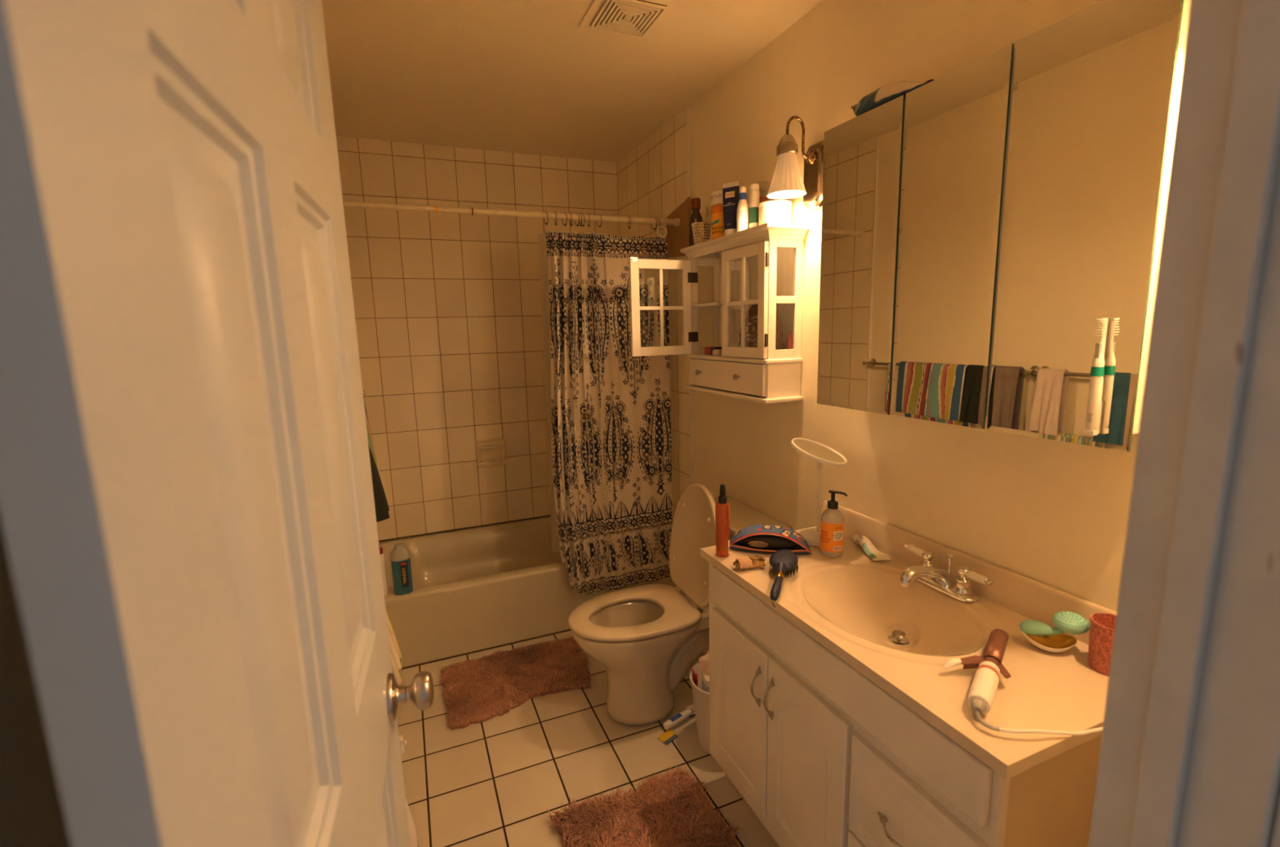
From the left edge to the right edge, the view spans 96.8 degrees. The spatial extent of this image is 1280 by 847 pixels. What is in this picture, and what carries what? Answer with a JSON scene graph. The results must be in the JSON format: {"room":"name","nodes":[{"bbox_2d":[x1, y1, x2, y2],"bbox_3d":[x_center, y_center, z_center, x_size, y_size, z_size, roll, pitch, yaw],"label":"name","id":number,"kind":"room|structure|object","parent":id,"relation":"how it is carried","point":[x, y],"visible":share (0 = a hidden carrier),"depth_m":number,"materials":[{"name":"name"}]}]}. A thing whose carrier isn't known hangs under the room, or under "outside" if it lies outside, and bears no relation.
{"room":"bathroom","nodes":[
{"label":"bathroom","id":0,"kind":"room"},
{"bbox_2d":[0,519,71,846],"bbox_3d":[-0.900,0.014,1.519,0.107,2.415,3.138,-5,10,-22],"label":"wall","id":1,"kind":"structure","parent":0,"point":[32,813],"depth_m":0.31,"materials":[{"name":"paint"}]},
{"bbox_2d":[368,444,389,522],"bbox_3d":[-0.797,0.118,1.633,0.114,0.334,0.089,-5,10,-22],"label":"towel","id":2,"kind":"object","parent":1,"relation":"attached to","point":[381,507],"visible":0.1,"depth_m":1.64,"materials":[{"name":"black fabric"}]},
{"bbox_2d":[342,200,679,226],"bbox_3d":[-0.491,-0.881,2.387,1.456,0.038,0.038,-5,10,-22],"label":"shower rod","id":3,"kind":"object","parent":1,"relation":"attached to","point":[479,211],"visible":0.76,"depth_m":2.36,"materials":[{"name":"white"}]},
{"bbox_2d":[545,230,672,595],"bbox_3d":[-0.124,-0.017,2.676,0.596,1.684,0.074,-6,10,-23],"label":"shower curtain","id":4,"kind":"object","parent":3,"relation":"hanging from","point":[611,408],"visible":0.99,"depth_m":2.66,"materials":[{"name":"fabric"}]},
{"label":"curtain ring","id":5,"kind":"object","parent":3,"relation":"hanging from","visible":0},
{"bbox_2d":[538,234,560,553],"bbox_3d":[-0.246,-0.107,2.733,0.432,1.515,0.133,-5,10,-22],"label":"curtain liner","id":6,"kind":"object","parent":5,"relation":"hanging from","point":[542,237],"visible":0.09,"depth_m":2.62,"materials":[{"name":"beige plastic"}]},
{"bbox_3d":[0.083,-0.923,2.625,0.010,0.058,0.043,-5,10,-22],"label":"curtain ring","id":7,"kind":"object","parent":3,"relation":"hanging from","visible":0},
{"bbox_2d":[656,225,667,238],"bbox_3d":[0.101,-0.883,2.615,0.055,0.055,0.011,-5,10,-22],"label":"ring","id":8,"kind":"object","parent":7,"relation":"hanging from","point":[661,226],"visible":1,"depth_m":2.61,"materials":[{"name":"beige"}]},
{"bbox_3d":[-0.914,-0.054,1.760,0.076,0.044,0.854,-5,10,-22],"label":"towel bar","id":9,"kind":"object","parent":1,"relation":"attached to","visible":0},
{"bbox_2d":[363,397,380,477],"bbox_3d":[-0.896,0.119,1.847,0.074,0.400,0.376,-5,10,-22],"label":"striped towel","id":10,"kind":"object","parent":9,"relation":"hanging from","point":[371,443],"visible":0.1,"depth_m":1.92,"materials":[{"name":"fabric"}]},
{"bbox_3d":[-0.631,0.294,1.150,0.076,0.044,0.544,-5,10,-22],"label":"towel bar","id":11,"kind":"object","parent":1,"relation":"attached to","visible":0},
{"bbox_2d":[385,609,402,686],"bbox_3d":[-0.626,0.423,1.297,0.129,0.334,0.192,-5,10,-22],"label":"striped towel","id":12,"kind":"object","parent":11,"relation":"hanging from","point":[395,653],"visible":0.05,"depth_m":1.31,"materials":[{"name":"fabric"}]},
{"bbox_2d":[399,735,417,846],"bbox_3d":[-0.566,0.988,1.340,0.077,0.534,0.077,-5,10,-22],"label":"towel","id":13,"kind":"object","parent":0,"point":[412,833],"visible":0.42,"depth_m":1.33,"materials":[{"name":"white fabric"}]},
{"bbox_2d":[336,136,618,540],"bbox_3d":[-0.802,-0.282,3.292,1.680,2.415,0.100,-5,10,-22],"label":"wall","id":14,"kind":"structure","parent":0,"point":[447,306],"depth_m":3.12,"materials":[{"name":"tile"}]},
{"bbox_2d":[378,515,571,670],"bbox_3d":[-0.607,0.802,3.062,1.480,0.341,0.777,-5,10,-22],"label":"trim","id":15,"kind":"structure","parent":14,"relation":"attached to","point":[526,640],"depth_m":2.75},
{"bbox_2d":[475,439,506,466],"bbox_3d":[-0.853,0.167,3.254,0.156,0.143,0.056,-5,10,-22],"label":"soap dish","id":16,"kind":"object","parent":14,"relation":"attached to","point":[489,452],"visible":1,"depth_m":3.25,"materials":[{"name":"ceramic"}]},
{"bbox_2d":[321,0,822,162],"bbox_3d":[-0.225,-1.276,1.661,1.680,0.050,3.238,-5,10,-22],"label":"ceiling","id":17,"kind":"structure","parent":0,"point":[509,76],"depth_m":2.11,"materials":[{"name":"paint"}]},
{"bbox_2d":[578,0,679,39],"bbox_3d":[-0.038,-1.265,1.763,0.244,0.015,0.244,-5,10,-22],"label":"ceiling vent","id":18,"kind":"object","parent":17,"relation":"in","point":[636,19],"visible":1,"depth_m":1.76,"materials":[{"name":"paint"}]},
{"bbox_2d":[396,631,777,846],"bbox_3d":[-0.355,1.267,1.417,3.400,0.050,4.300,-5,10,-22],"label":"floor","id":19,"kind":"structure","parent":0,"point":[494,782],"depth_m":1.93,"materials":[{"name":"tile"}]},
{"bbox_2d":[440,636,591,729],"bbox_3d":[-0.513,1.067,2.405,0.640,0.029,0.472,-5,10,-22],"label":"bath mat","id":20,"kind":"object","parent":19,"relation":"on","point":[483,689],"visible":1,"depth_m":2.38,"materials":[{"name":"brown"}]},
{"bbox_2d":[378,516,680,667],"bbox_3d":[-0.607,0.805,3.063,1.464,0.335,0.774,-5,10,-22],"label":"bathtub","id":21,"kind":"object","parent":19,"relation":"on","point":[477,588],"visible":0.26,"depth_m":2.70,"materials":[{"name":"ceramic"}]},
{"bbox_2d":[378,546,388,595],"bbox_3d":[-1.127,0.641,2.463,0.052,0.210,0.052,-5,10,-22],"label":"shampoo bottle","id":22,"kind":"object","parent":21,"relation":"on","point":[383,562],"visible":0.37,"depth_m":2.45,"materials":[{"name":"white plastic"}]},
{"bbox_2d":[390,542,413,595],"bbox_3d":[-1.038,0.631,2.471,0.078,0.222,0.058,-5,10,-22],"label":"bottle","id":23,"kind":"object","parent":21,"relation":"on","point":[401,566],"visible":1,"depth_m":2.45,"materials":[{"name":"teal plastic"}]},
{"bbox_2d":[546,764,741,846],"bbox_3d":[0.050,1.185,1.553,0.517,0.045,0.580,-5,10,-22],"label":"bath mat","id":24,"kind":"object","parent":19,"relation":"on","point":[669,811],"visible":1,"depth_m":1.67,"materials":[{"name":"brown"}]},
{"bbox_2d":[657,729,677,745],"bbox_3d":[0.100,1.124,2.036,0.060,0.006,0.046,-10,13,-42],"label":"card","id":25,"kind":"object","parent":19,"relation":"on","point":[668,736],"visible":1,"depth_m":2.03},
{"bbox_2d":[662,706,694,729],"bbox_3d":[0.151,1.089,2.103,0.151,0.032,0.028,-8,11,-34],"label":"tube","id":26,"kind":"object","parent":19,"relation":"on","point":[681,717],"visible":0.94,"depth_m":2.08,"materials":[{"name":"white plastic"}]},
{"bbox_2d":[568,483,791,725],"bbox_3d":[0.113,0.667,2.176,0.795,0.861,0.464,-5,10,-22],"label":"toilet","id":27,"kind":"object","parent":19,"relation":"on","point":[646,639],"visible":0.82,"depth_m":2.11,"materials":[{"name":"ceramic"}]},
{"bbox_2d":[689,662,711,755],"bbox_3d":[0.291,1.000,1.991,0.232,0.255,0.224,-5,10,-22],"label":"waste bin","id":28,"kind":"object","parent":19,"relation":"on","point":[700,698],"visible":0.27,"depth_m":1.94,"materials":[{"name":"grey plastic"}]},
{"bbox_2d":[690,667,697,687],"bbox_3d":[0.195,0.908,1.992,0.019,0.093,0.044,-5,10,-22],"label":"wrapper","id":29,"kind":"object","parent":28,"relation":"in","point":[695,675],"visible":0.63,"depth_m":1.99,"materials":[{"name":"red plastic"}]},
{"bbox_2d":[698,650,709,675],"bbox_3d":[0.247,0.834,1.976,0.067,0.098,0.075,6,12,38],"label":"crumpled tissue","id":30,"kind":"object","parent":28,"relation":"in","point":[704,661],"visible":0.44,"depth_m":1.95,"materials":[{"name":"beige paper"}]},
{"bbox_2d":[701,672,709,693],"bbox_3d":[0.229,0.925,1.948,0.027,0.126,0.063,-3,10,-10],"label":"carton","id":31,"kind":"object","parent":28,"relation":"in","point":[705,678],"visible":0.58,"depth_m":1.93,"materials":[{"name":"white cardboard"}]},
{"bbox_2d":[708,562,1102,846],"bbox_3d":[0.585,0.828,1.440,0.510,0.762,0.918,-5,10,-22],"label":"vanity cabinet","id":32,"kind":"object","parent":19,"relation":"on","point":[821,755],"visible":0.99,"depth_m":1.20,"materials":[{"name":"paint"}]},
{"bbox_2d":[700,500,1116,779],"bbox_3d":[0.589,0.448,1.383,0.480,0.216,0.956,-5,10,-22],"label":"countertop","id":33,"kind":"structure","parent":32,"relation":"on","point":[902,639],"depth_m":1.25,"materials":[{"name":"stone"}]},
{"bbox_2d":[715,484,729,557],"bbox_3d":[0.240,0.281,1.651,0.041,0.214,0.041,-5,10,-22],"label":"spray bottle","id":34,"kind":"object","parent":33,"relation":"on","point":[722,507],"visible":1,"depth_m":1.64,"materials":[{"name":"orange plastic"}]},
{"bbox_2d":[733,555,765,571],"bbox_3d":[0.305,0.384,1.569,0.089,0.031,0.036,-4,10,-14],"label":"hair claw","id":35,"kind":"object","parent":33,"relation":"on","point":[755,562],"visible":1,"depth_m":1.56,"materials":[{"name":"beige plastic"}]},
{"bbox_2d":[729,524,811,554],"bbox_3d":[0.384,0.342,1.693,0.243,0.072,0.090,1,10,14],"label":"pouch","id":36,"kind":"object","parent":33,"relation":"on","point":[777,538],"visible":0.85,"depth_m":1.67,"materials":[{"name":"fabric"}]},
{"bbox_2d":[747,541,768,547],"bbox_3d":[0.344,0.352,1.655,0.057,0.020,0.009,1,10,14],"label":"scrunchie","id":37,"kind":"object","parent":36,"relation":"in","point":[753,544],"visible":1,"depth_m":1.65,"materials":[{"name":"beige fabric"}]},
{"bbox_2d":[768,549,798,608],"bbox_3d":[0.365,0.396,1.478,0.075,0.053,0.268,2,10,21],"label":"hairbrush","id":38,"kind":"object","parent":33,"relation":"on","point":[783,561],"visible":1,"depth_m":1.50,"materials":[{"name":"black plastic"}]},
{"bbox_2d":[791,438,847,546],"bbox_3d":[0.545,0.207,1.744,0.170,0.314,0.168,-5,10,-22],"label":"makeup mirror","id":39,"kind":"object","parent":33,"relation":"on","point":[818,452],"visible":0.86,"depth_m":1.73,"materials":[{"name":"white plastic"}]},
{"bbox_2d":[819,490,847,558],"bbox_3d":[0.555,0.286,1.640,0.065,0.192,0.065,-5,10,-22],"label":"soap bottle","id":40,"kind":"object","parent":33,"relation":"on","point":[832,520],"visible":1,"depth_m":1.62,"materials":[{"name":"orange plastic"}]},
{"bbox_2d":[820,530,830,543],"bbox_3d":[0.530,0.324,1.632,0.006,0.035,0.037,-7,11,-30],"label":"print","id":41,"kind":"object","parent":40,"relation":"attached to","point":[824,535],"depth_m":1.63,"materials":[{"name":"red"}]},
{"bbox_2d":[852,534,890,560],"bbox_3d":[0.668,0.358,1.659,0.052,0.035,0.150,-3,9,-6],"label":"toothpaste tube","id":42,"kind":"object","parent":33,"relation":"on","point":[868,547],"visible":1,"depth_m":1.65,"materials":[{"name":"plastic"}]},
{"bbox_2d":[899,542,993,602],"bbox_3d":[0.758,0.373,1.415,0.195,0.084,0.203,3,11,27],"label":"faucet","id":43,"kind":"object","parent":33,"relation":"on","point":[939,579],"visible":1,"depth_m":1.38,"materials":[{"name":"silver metal"}]},
{"bbox_2d":[903,542,934,577],"bbox_3d":[0.733,0.358,1.498,0.040,0.066,0.098,-5,10,-22],"label":"tap","id":44,"kind":"object","parent":43,"relation":"on","point":[927,556],"depth_m":1.47,"materials":[{"name":"silver metal"}]},
{"bbox_2d":[953,565,993,595],"bbox_3d":[0.796,0.381,1.351,0.040,0.066,0.098,-5,10,-22],"label":"tap","id":45,"kind":"object","parent":43,"relation":"on","point":[962,585],"depth_m":1.36,"materials":[{"name":"silver metal"}]},
{"bbox_2d":[944,629,1102,736],"bbox_3d":[0.730,0.583,1.063,0.392,0.290,0.265,-4,10,-15],"label":"iron","id":46,"kind":"object","parent":33,"relation":"on","point":[989,667],"visible":0.84,"depth_m":1.01,"materials":[{"name":"white plastic"}]},
{"bbox_2d":[1022,632,1076,653],"bbox_3d":[0.829,0.442,1.154,0.092,0.029,0.068,3,10,25],"label":"dish","id":47,"kind":"object","parent":33,"relation":"on","point":[1059,643],"visible":0.91,"depth_m":1.16,"materials":[{"name":"ceramic"}]},
{"bbox_2d":[1018,611,1089,635],"bbox_3d":[0.836,0.405,1.149,0.116,0.056,0.060,3,10,25],"label":"brush","id":48,"kind":"object","parent":47,"relation":"on","point":[1070,623],"visible":1,"depth_m":1.14,"materials":[{"name":"teal plastic"}]},
{"bbox_2d":[1088,613,1115,675],"bbox_3d":[0.893,0.420,1.075,0.072,0.095,0.072,-5,10,-22],"label":"cup","id":49,"kind":"object","parent":33,"relation":"on","point":[1102,625],"visible":0.57,"depth_m":1.07,"materials":[{"name":"plastic"}]},
{"bbox_2d":[711,204,723,239],"bbox_3d":[0.313,-0.759,2.150,0.086,0.132,0.086,-5,10,-22],"label":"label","id":50,"kind":"object","parent":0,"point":[717,210],"depth_m":2.12,"materials":[{"name":"orange"}]},
{"bbox_2d":[616,0,1137,611],"bbox_3d":[0.549,-0.121,2.114,0.107,2.415,3.138,-5,10,-22],"label":"wall","id":51,"kind":"structure","parent":0,"point":[1053,513],"depth_m":1.69,"materials":[{"name":"paint"}]},
{"bbox_2d":[666,196,690,257],"bbox_3d":[0.172,-0.910,2.684,0.012,0.253,0.265,-5,10,-22],"label":"flap","id":52,"kind":"object","parent":51,"relation":"attached to","point":[677,237],"visible":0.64,"depth_m":2.66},
{"bbox_2d":[686,105,693,484],"bbox_3d":[0.242,-0.211,2.704,0.012,2.415,0.014,-5,10,-22],"label":"trim","id":53,"kind":"structure","parent":51,"relation":"attached to","point":[687,106],"depth_m":2.57,"materials":[{"name":"white wood"}]},
{"bbox_2d":[628,222,809,404],"bbox_3d":[0.252,-0.388,2.102,0.417,0.580,0.610,-5,10,-22],"label":"upper cabinet","id":54,"kind":"object","parent":51,"relation":"attached to","point":[762,265],"visible":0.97,"depth_m":2.04,"materials":[{"name":"white paint"}]},
{"bbox_2d":[688,197,703,246],"bbox_3d":[0.229,-0.818,2.322,0.061,0.195,0.061,-5,10,-22],"label":"bottle","id":55,"kind":"object","parent":54,"relation":"on","point":[695,202],"visible":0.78,"depth_m":2.30,"materials":[{"name":"brown glass"}]},
{"bbox_2d":[691,221,711,244],"bbox_3d":[0.245,-0.753,2.261,0.080,0.086,0.080,-5,10,-22],"label":"cup","id":56,"kind":"object","parent":54,"relation":"on","point":[701,230],"visible":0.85,"depth_m":2.24,"materials":[{"name":"beige wicker"}]},
{"bbox_2d":[702,206,708,222],"bbox_3d":[0.260,-0.789,2.251,0.024,0.138,0.023,-5,10,-22],"label":"brush","id":57,"kind":"object","parent":56,"relation":"in","point":[705,211],"visible":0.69,"depth_m":2.24,"materials":[{"name":"beige"}]},
{"bbox_2d":[704,346,721,355],"bbox_3d":[0.299,-0.297,2.312,0.040,0.031,0.070,-7,11,-30],"label":"box","id":58,"kind":"object","parent":54,"relation":"on","point":[708,350],"visible":0.67,"depth_m":2.30,"materials":[{"name":"red cardboard"}]},
{"bbox_2d":[712,349,721,355],"bbox_3d":[0.307,-0.283,2.254,0.038,0.023,0.038,-5,10,-22],"label":"pot","id":59,"kind":"object","parent":54,"relation":"on","point":[716,352],"visible":0.94,"depth_m":2.24,"materials":[{"name":"beige"}]},
{"bbox_2d":[710,190,724,239],"bbox_3d":[0.313,-0.780,2.146,0.095,0.175,0.095,-5,10,-22],"label":"tube","id":60,"kind":"object","parent":54,"relation":"on","point":[717,197],"visible":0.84,"depth_m":2.11,"materials":[{"name":"orange plastic"}]},
{"bbox_2d":[691,297,758,307],"bbox_3d":[0.374,-0.456,2.144,0.134,0.010,0.526,-5,10,-22],"label":"shelf","id":61,"kind":"object","parent":54,"relation":"attached to","point":[741,302],"depth_m":2.10,"materials":[{"name":"white paint"}]},
{"bbox_2d":[722,181,739,235],"bbox_3d":[0.328,-0.772,2.052,0.065,0.188,0.041,5,12,35],"label":"tube","id":62,"kind":"object","parent":54,"relation":"on","point":[730,190],"visible":0.98,"depth_m":2.04,"materials":[{"name":"blue plastic"}]},
{"bbox_2d":[736,186,748,231],"bbox_3d":[0.358,-0.745,1.985,0.042,0.156,0.042,-5,10,-22],"label":"lotion bottle","id":63,"kind":"object","parent":54,"relation":"on","point":[742,215],"visible":0.98,"depth_m":1.97,"materials":[{"name":"white plastic"}]},
{"bbox_2d":[749,183,759,227],"bbox_3d":[0.397,-0.746,1.971,0.036,0.160,0.036,-5,10,-22],"label":"lotion bottle","id":64,"kind":"object","parent":54,"relation":"on","point":[754,188],"visible":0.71,"depth_m":1.96,"materials":[{"name":"white plastic"}]},
{"bbox_2d":[737,304,785,350],"bbox_3d":[0.434,-0.335,2.044,0.105,0.187,0.216,-5,10,-22],"label":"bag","id":65,"kind":"object","parent":54,"relation":"on","point":[751,314],"visible":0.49,"depth_m":2.01,"materials":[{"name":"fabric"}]},
{"bbox_2d":[759,187,768,203],"bbox_3d":[0.439,-0.766,2.026,0.040,0.180,0.040,-5,10,-22],"label":"bottle","id":66,"kind":"object","parent":54,"relation":"on","point":[763,198],"visible":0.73,"depth_m":2.01,"materials":[{"name":"brown plastic"}]},
{"bbox_2d":[758,200,791,225],"bbox_3d":[0.455,-0.700,1.915,0.109,0.084,0.109,-5,10,-22],"label":"canister","id":67,"kind":"object","parent":54,"relation":"on","point":[780,211],"visible":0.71,"depth_m":1.87,"materials":[{"name":"white plastic"}]},
{"bbox_2d":[786,331,793,349],"bbox_3d":[0.515,-0.273,1.954,0.026,0.090,0.026,-5,10,-22],"label":"tube","id":68,"kind":"object","parent":54,"relation":"on","point":[789,344],"visible":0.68,"depth_m":1.94,"materials":[{"name":"red plastic"}]},
{"bbox_2d":[766,115,823,211],"bbox_3d":[0.480,-0.812,1.768,0.177,0.272,0.122,-5,10,-22],"label":"wall sconce","id":69,"kind":"object","parent":51,"relation":"attached to","point":[787,182],"visible":1,"depth_m":1.76,"materials":[{"name":"gold metal"}]},
{"bbox_2d":[822,500,1116,644],"bbox_3d":[0.800,0.374,1.461,0.020,0.106,0.956,-5,10,-22],"label":"backsplash","id":70,"kind":"structure","parent":51,"relation":"attached to","point":[1032,599],"depth_m":1.36,"materials":[{"name":"stone"}]},
{"bbox_2d":[817,0,1190,452],"bbox_3d":[0.732,-0.378,1.283,0.153,0.747,0.780,-5,10,-22],"label":"upper cabinet","id":71,"kind":"object","parent":51,"relation":"attached to","point":[980,224],"visible":0.91,"depth_m":1.11,"materials":[{"name":"silver metal"}]},
{"bbox_2d":[817,94,903,414],"bbox_3d":[0.564,-0.408,1.490,0.003,0.747,0.263,-6,10,-24],"label":"mirror glass","id":72,"kind":"object","parent":71,"relation":"attached to","point":[862,153],"depth_m":1.47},
{"bbox_2d":[850,79,933,116],"bbox_3d":[0.617,-0.800,1.381,0.080,0.056,0.266,-5,10,-22],"label":"packet","id":73,"kind":"object","parent":71,"relation":"on","point":[883,95],"visible":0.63,"depth_m":1.36,"materials":[{"name":"plastic"}]},
{"bbox_2d":[890,43,1012,429],"bbox_3d":[0.667,-0.372,1.251,0.001,0.744,0.248,-5,10,-22],"label":"mirror glass","id":74,"kind":"object","parent":71,"relation":"attached to","point":[955,133],"depth_m":1.23,"materials":[{"name":"silver metal"}]},
{"bbox_2d":[986,0,1182,452],"bbox_3d":[0.767,-0.336,1.015,0.001,0.744,0.254,-5,10,-22],"label":"mirror glass","id":75,"kind":"object","parent":71,"relation":"attached to","point":[1089,92],"depth_m":1.00,"materials":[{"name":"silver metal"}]},
{"bbox_2d":[1083,318,1108,435],"bbox_3d":[0.789,-0.080,0.981,0.021,0.202,0.019,-5,10,-22],"label":"electric toothbrush","id":76,"kind":"object","parent":71,"relation":"attached to","point":[1094,409],"visible":1,"depth_m":0.98,"materials":[{"name":"white plastic"}]},
{"bbox_3d":[0.409,0.160,0.441,1.680,2.415,0.112,-5,10,-22],"label":"wall","id":77,"kind":"structure","parent":0,"visible":0},
{"bbox_2d":[0,0,433,846],"bbox_3d":[-0.308,0.345,0.580,0.156,2.020,0.712,-5,10,-18],"label":"door","id":78,"kind":"structure","parent":77,"relation":"in","point":[188,517],"depth_m":0.28,"materials":[{"name":"paint"}]},
{"bbox_2d":[1088,0,1279,846],"bbox_3d":[0.458,0.331,0.488,0.031,2.060,0.112,-5,10,-22],"label":"trim","id":79,"kind":"structure","parent":77,"relation":"attached to","point":[1189,752],"depth_m":0.44,"materials":[{"name":"paint"}]},
{"bbox_2d":[1269,789,1279,846],"bbox_3d":[0.137,0.347,0.285,0.871,2.110,0.014,-5,10,-22],"label":"trim","id":80,"kind":"structure","parent":77,"relation":"attached to","point":[1275,836],"depth_m":0.43,"materials":[{"name":"paint"}]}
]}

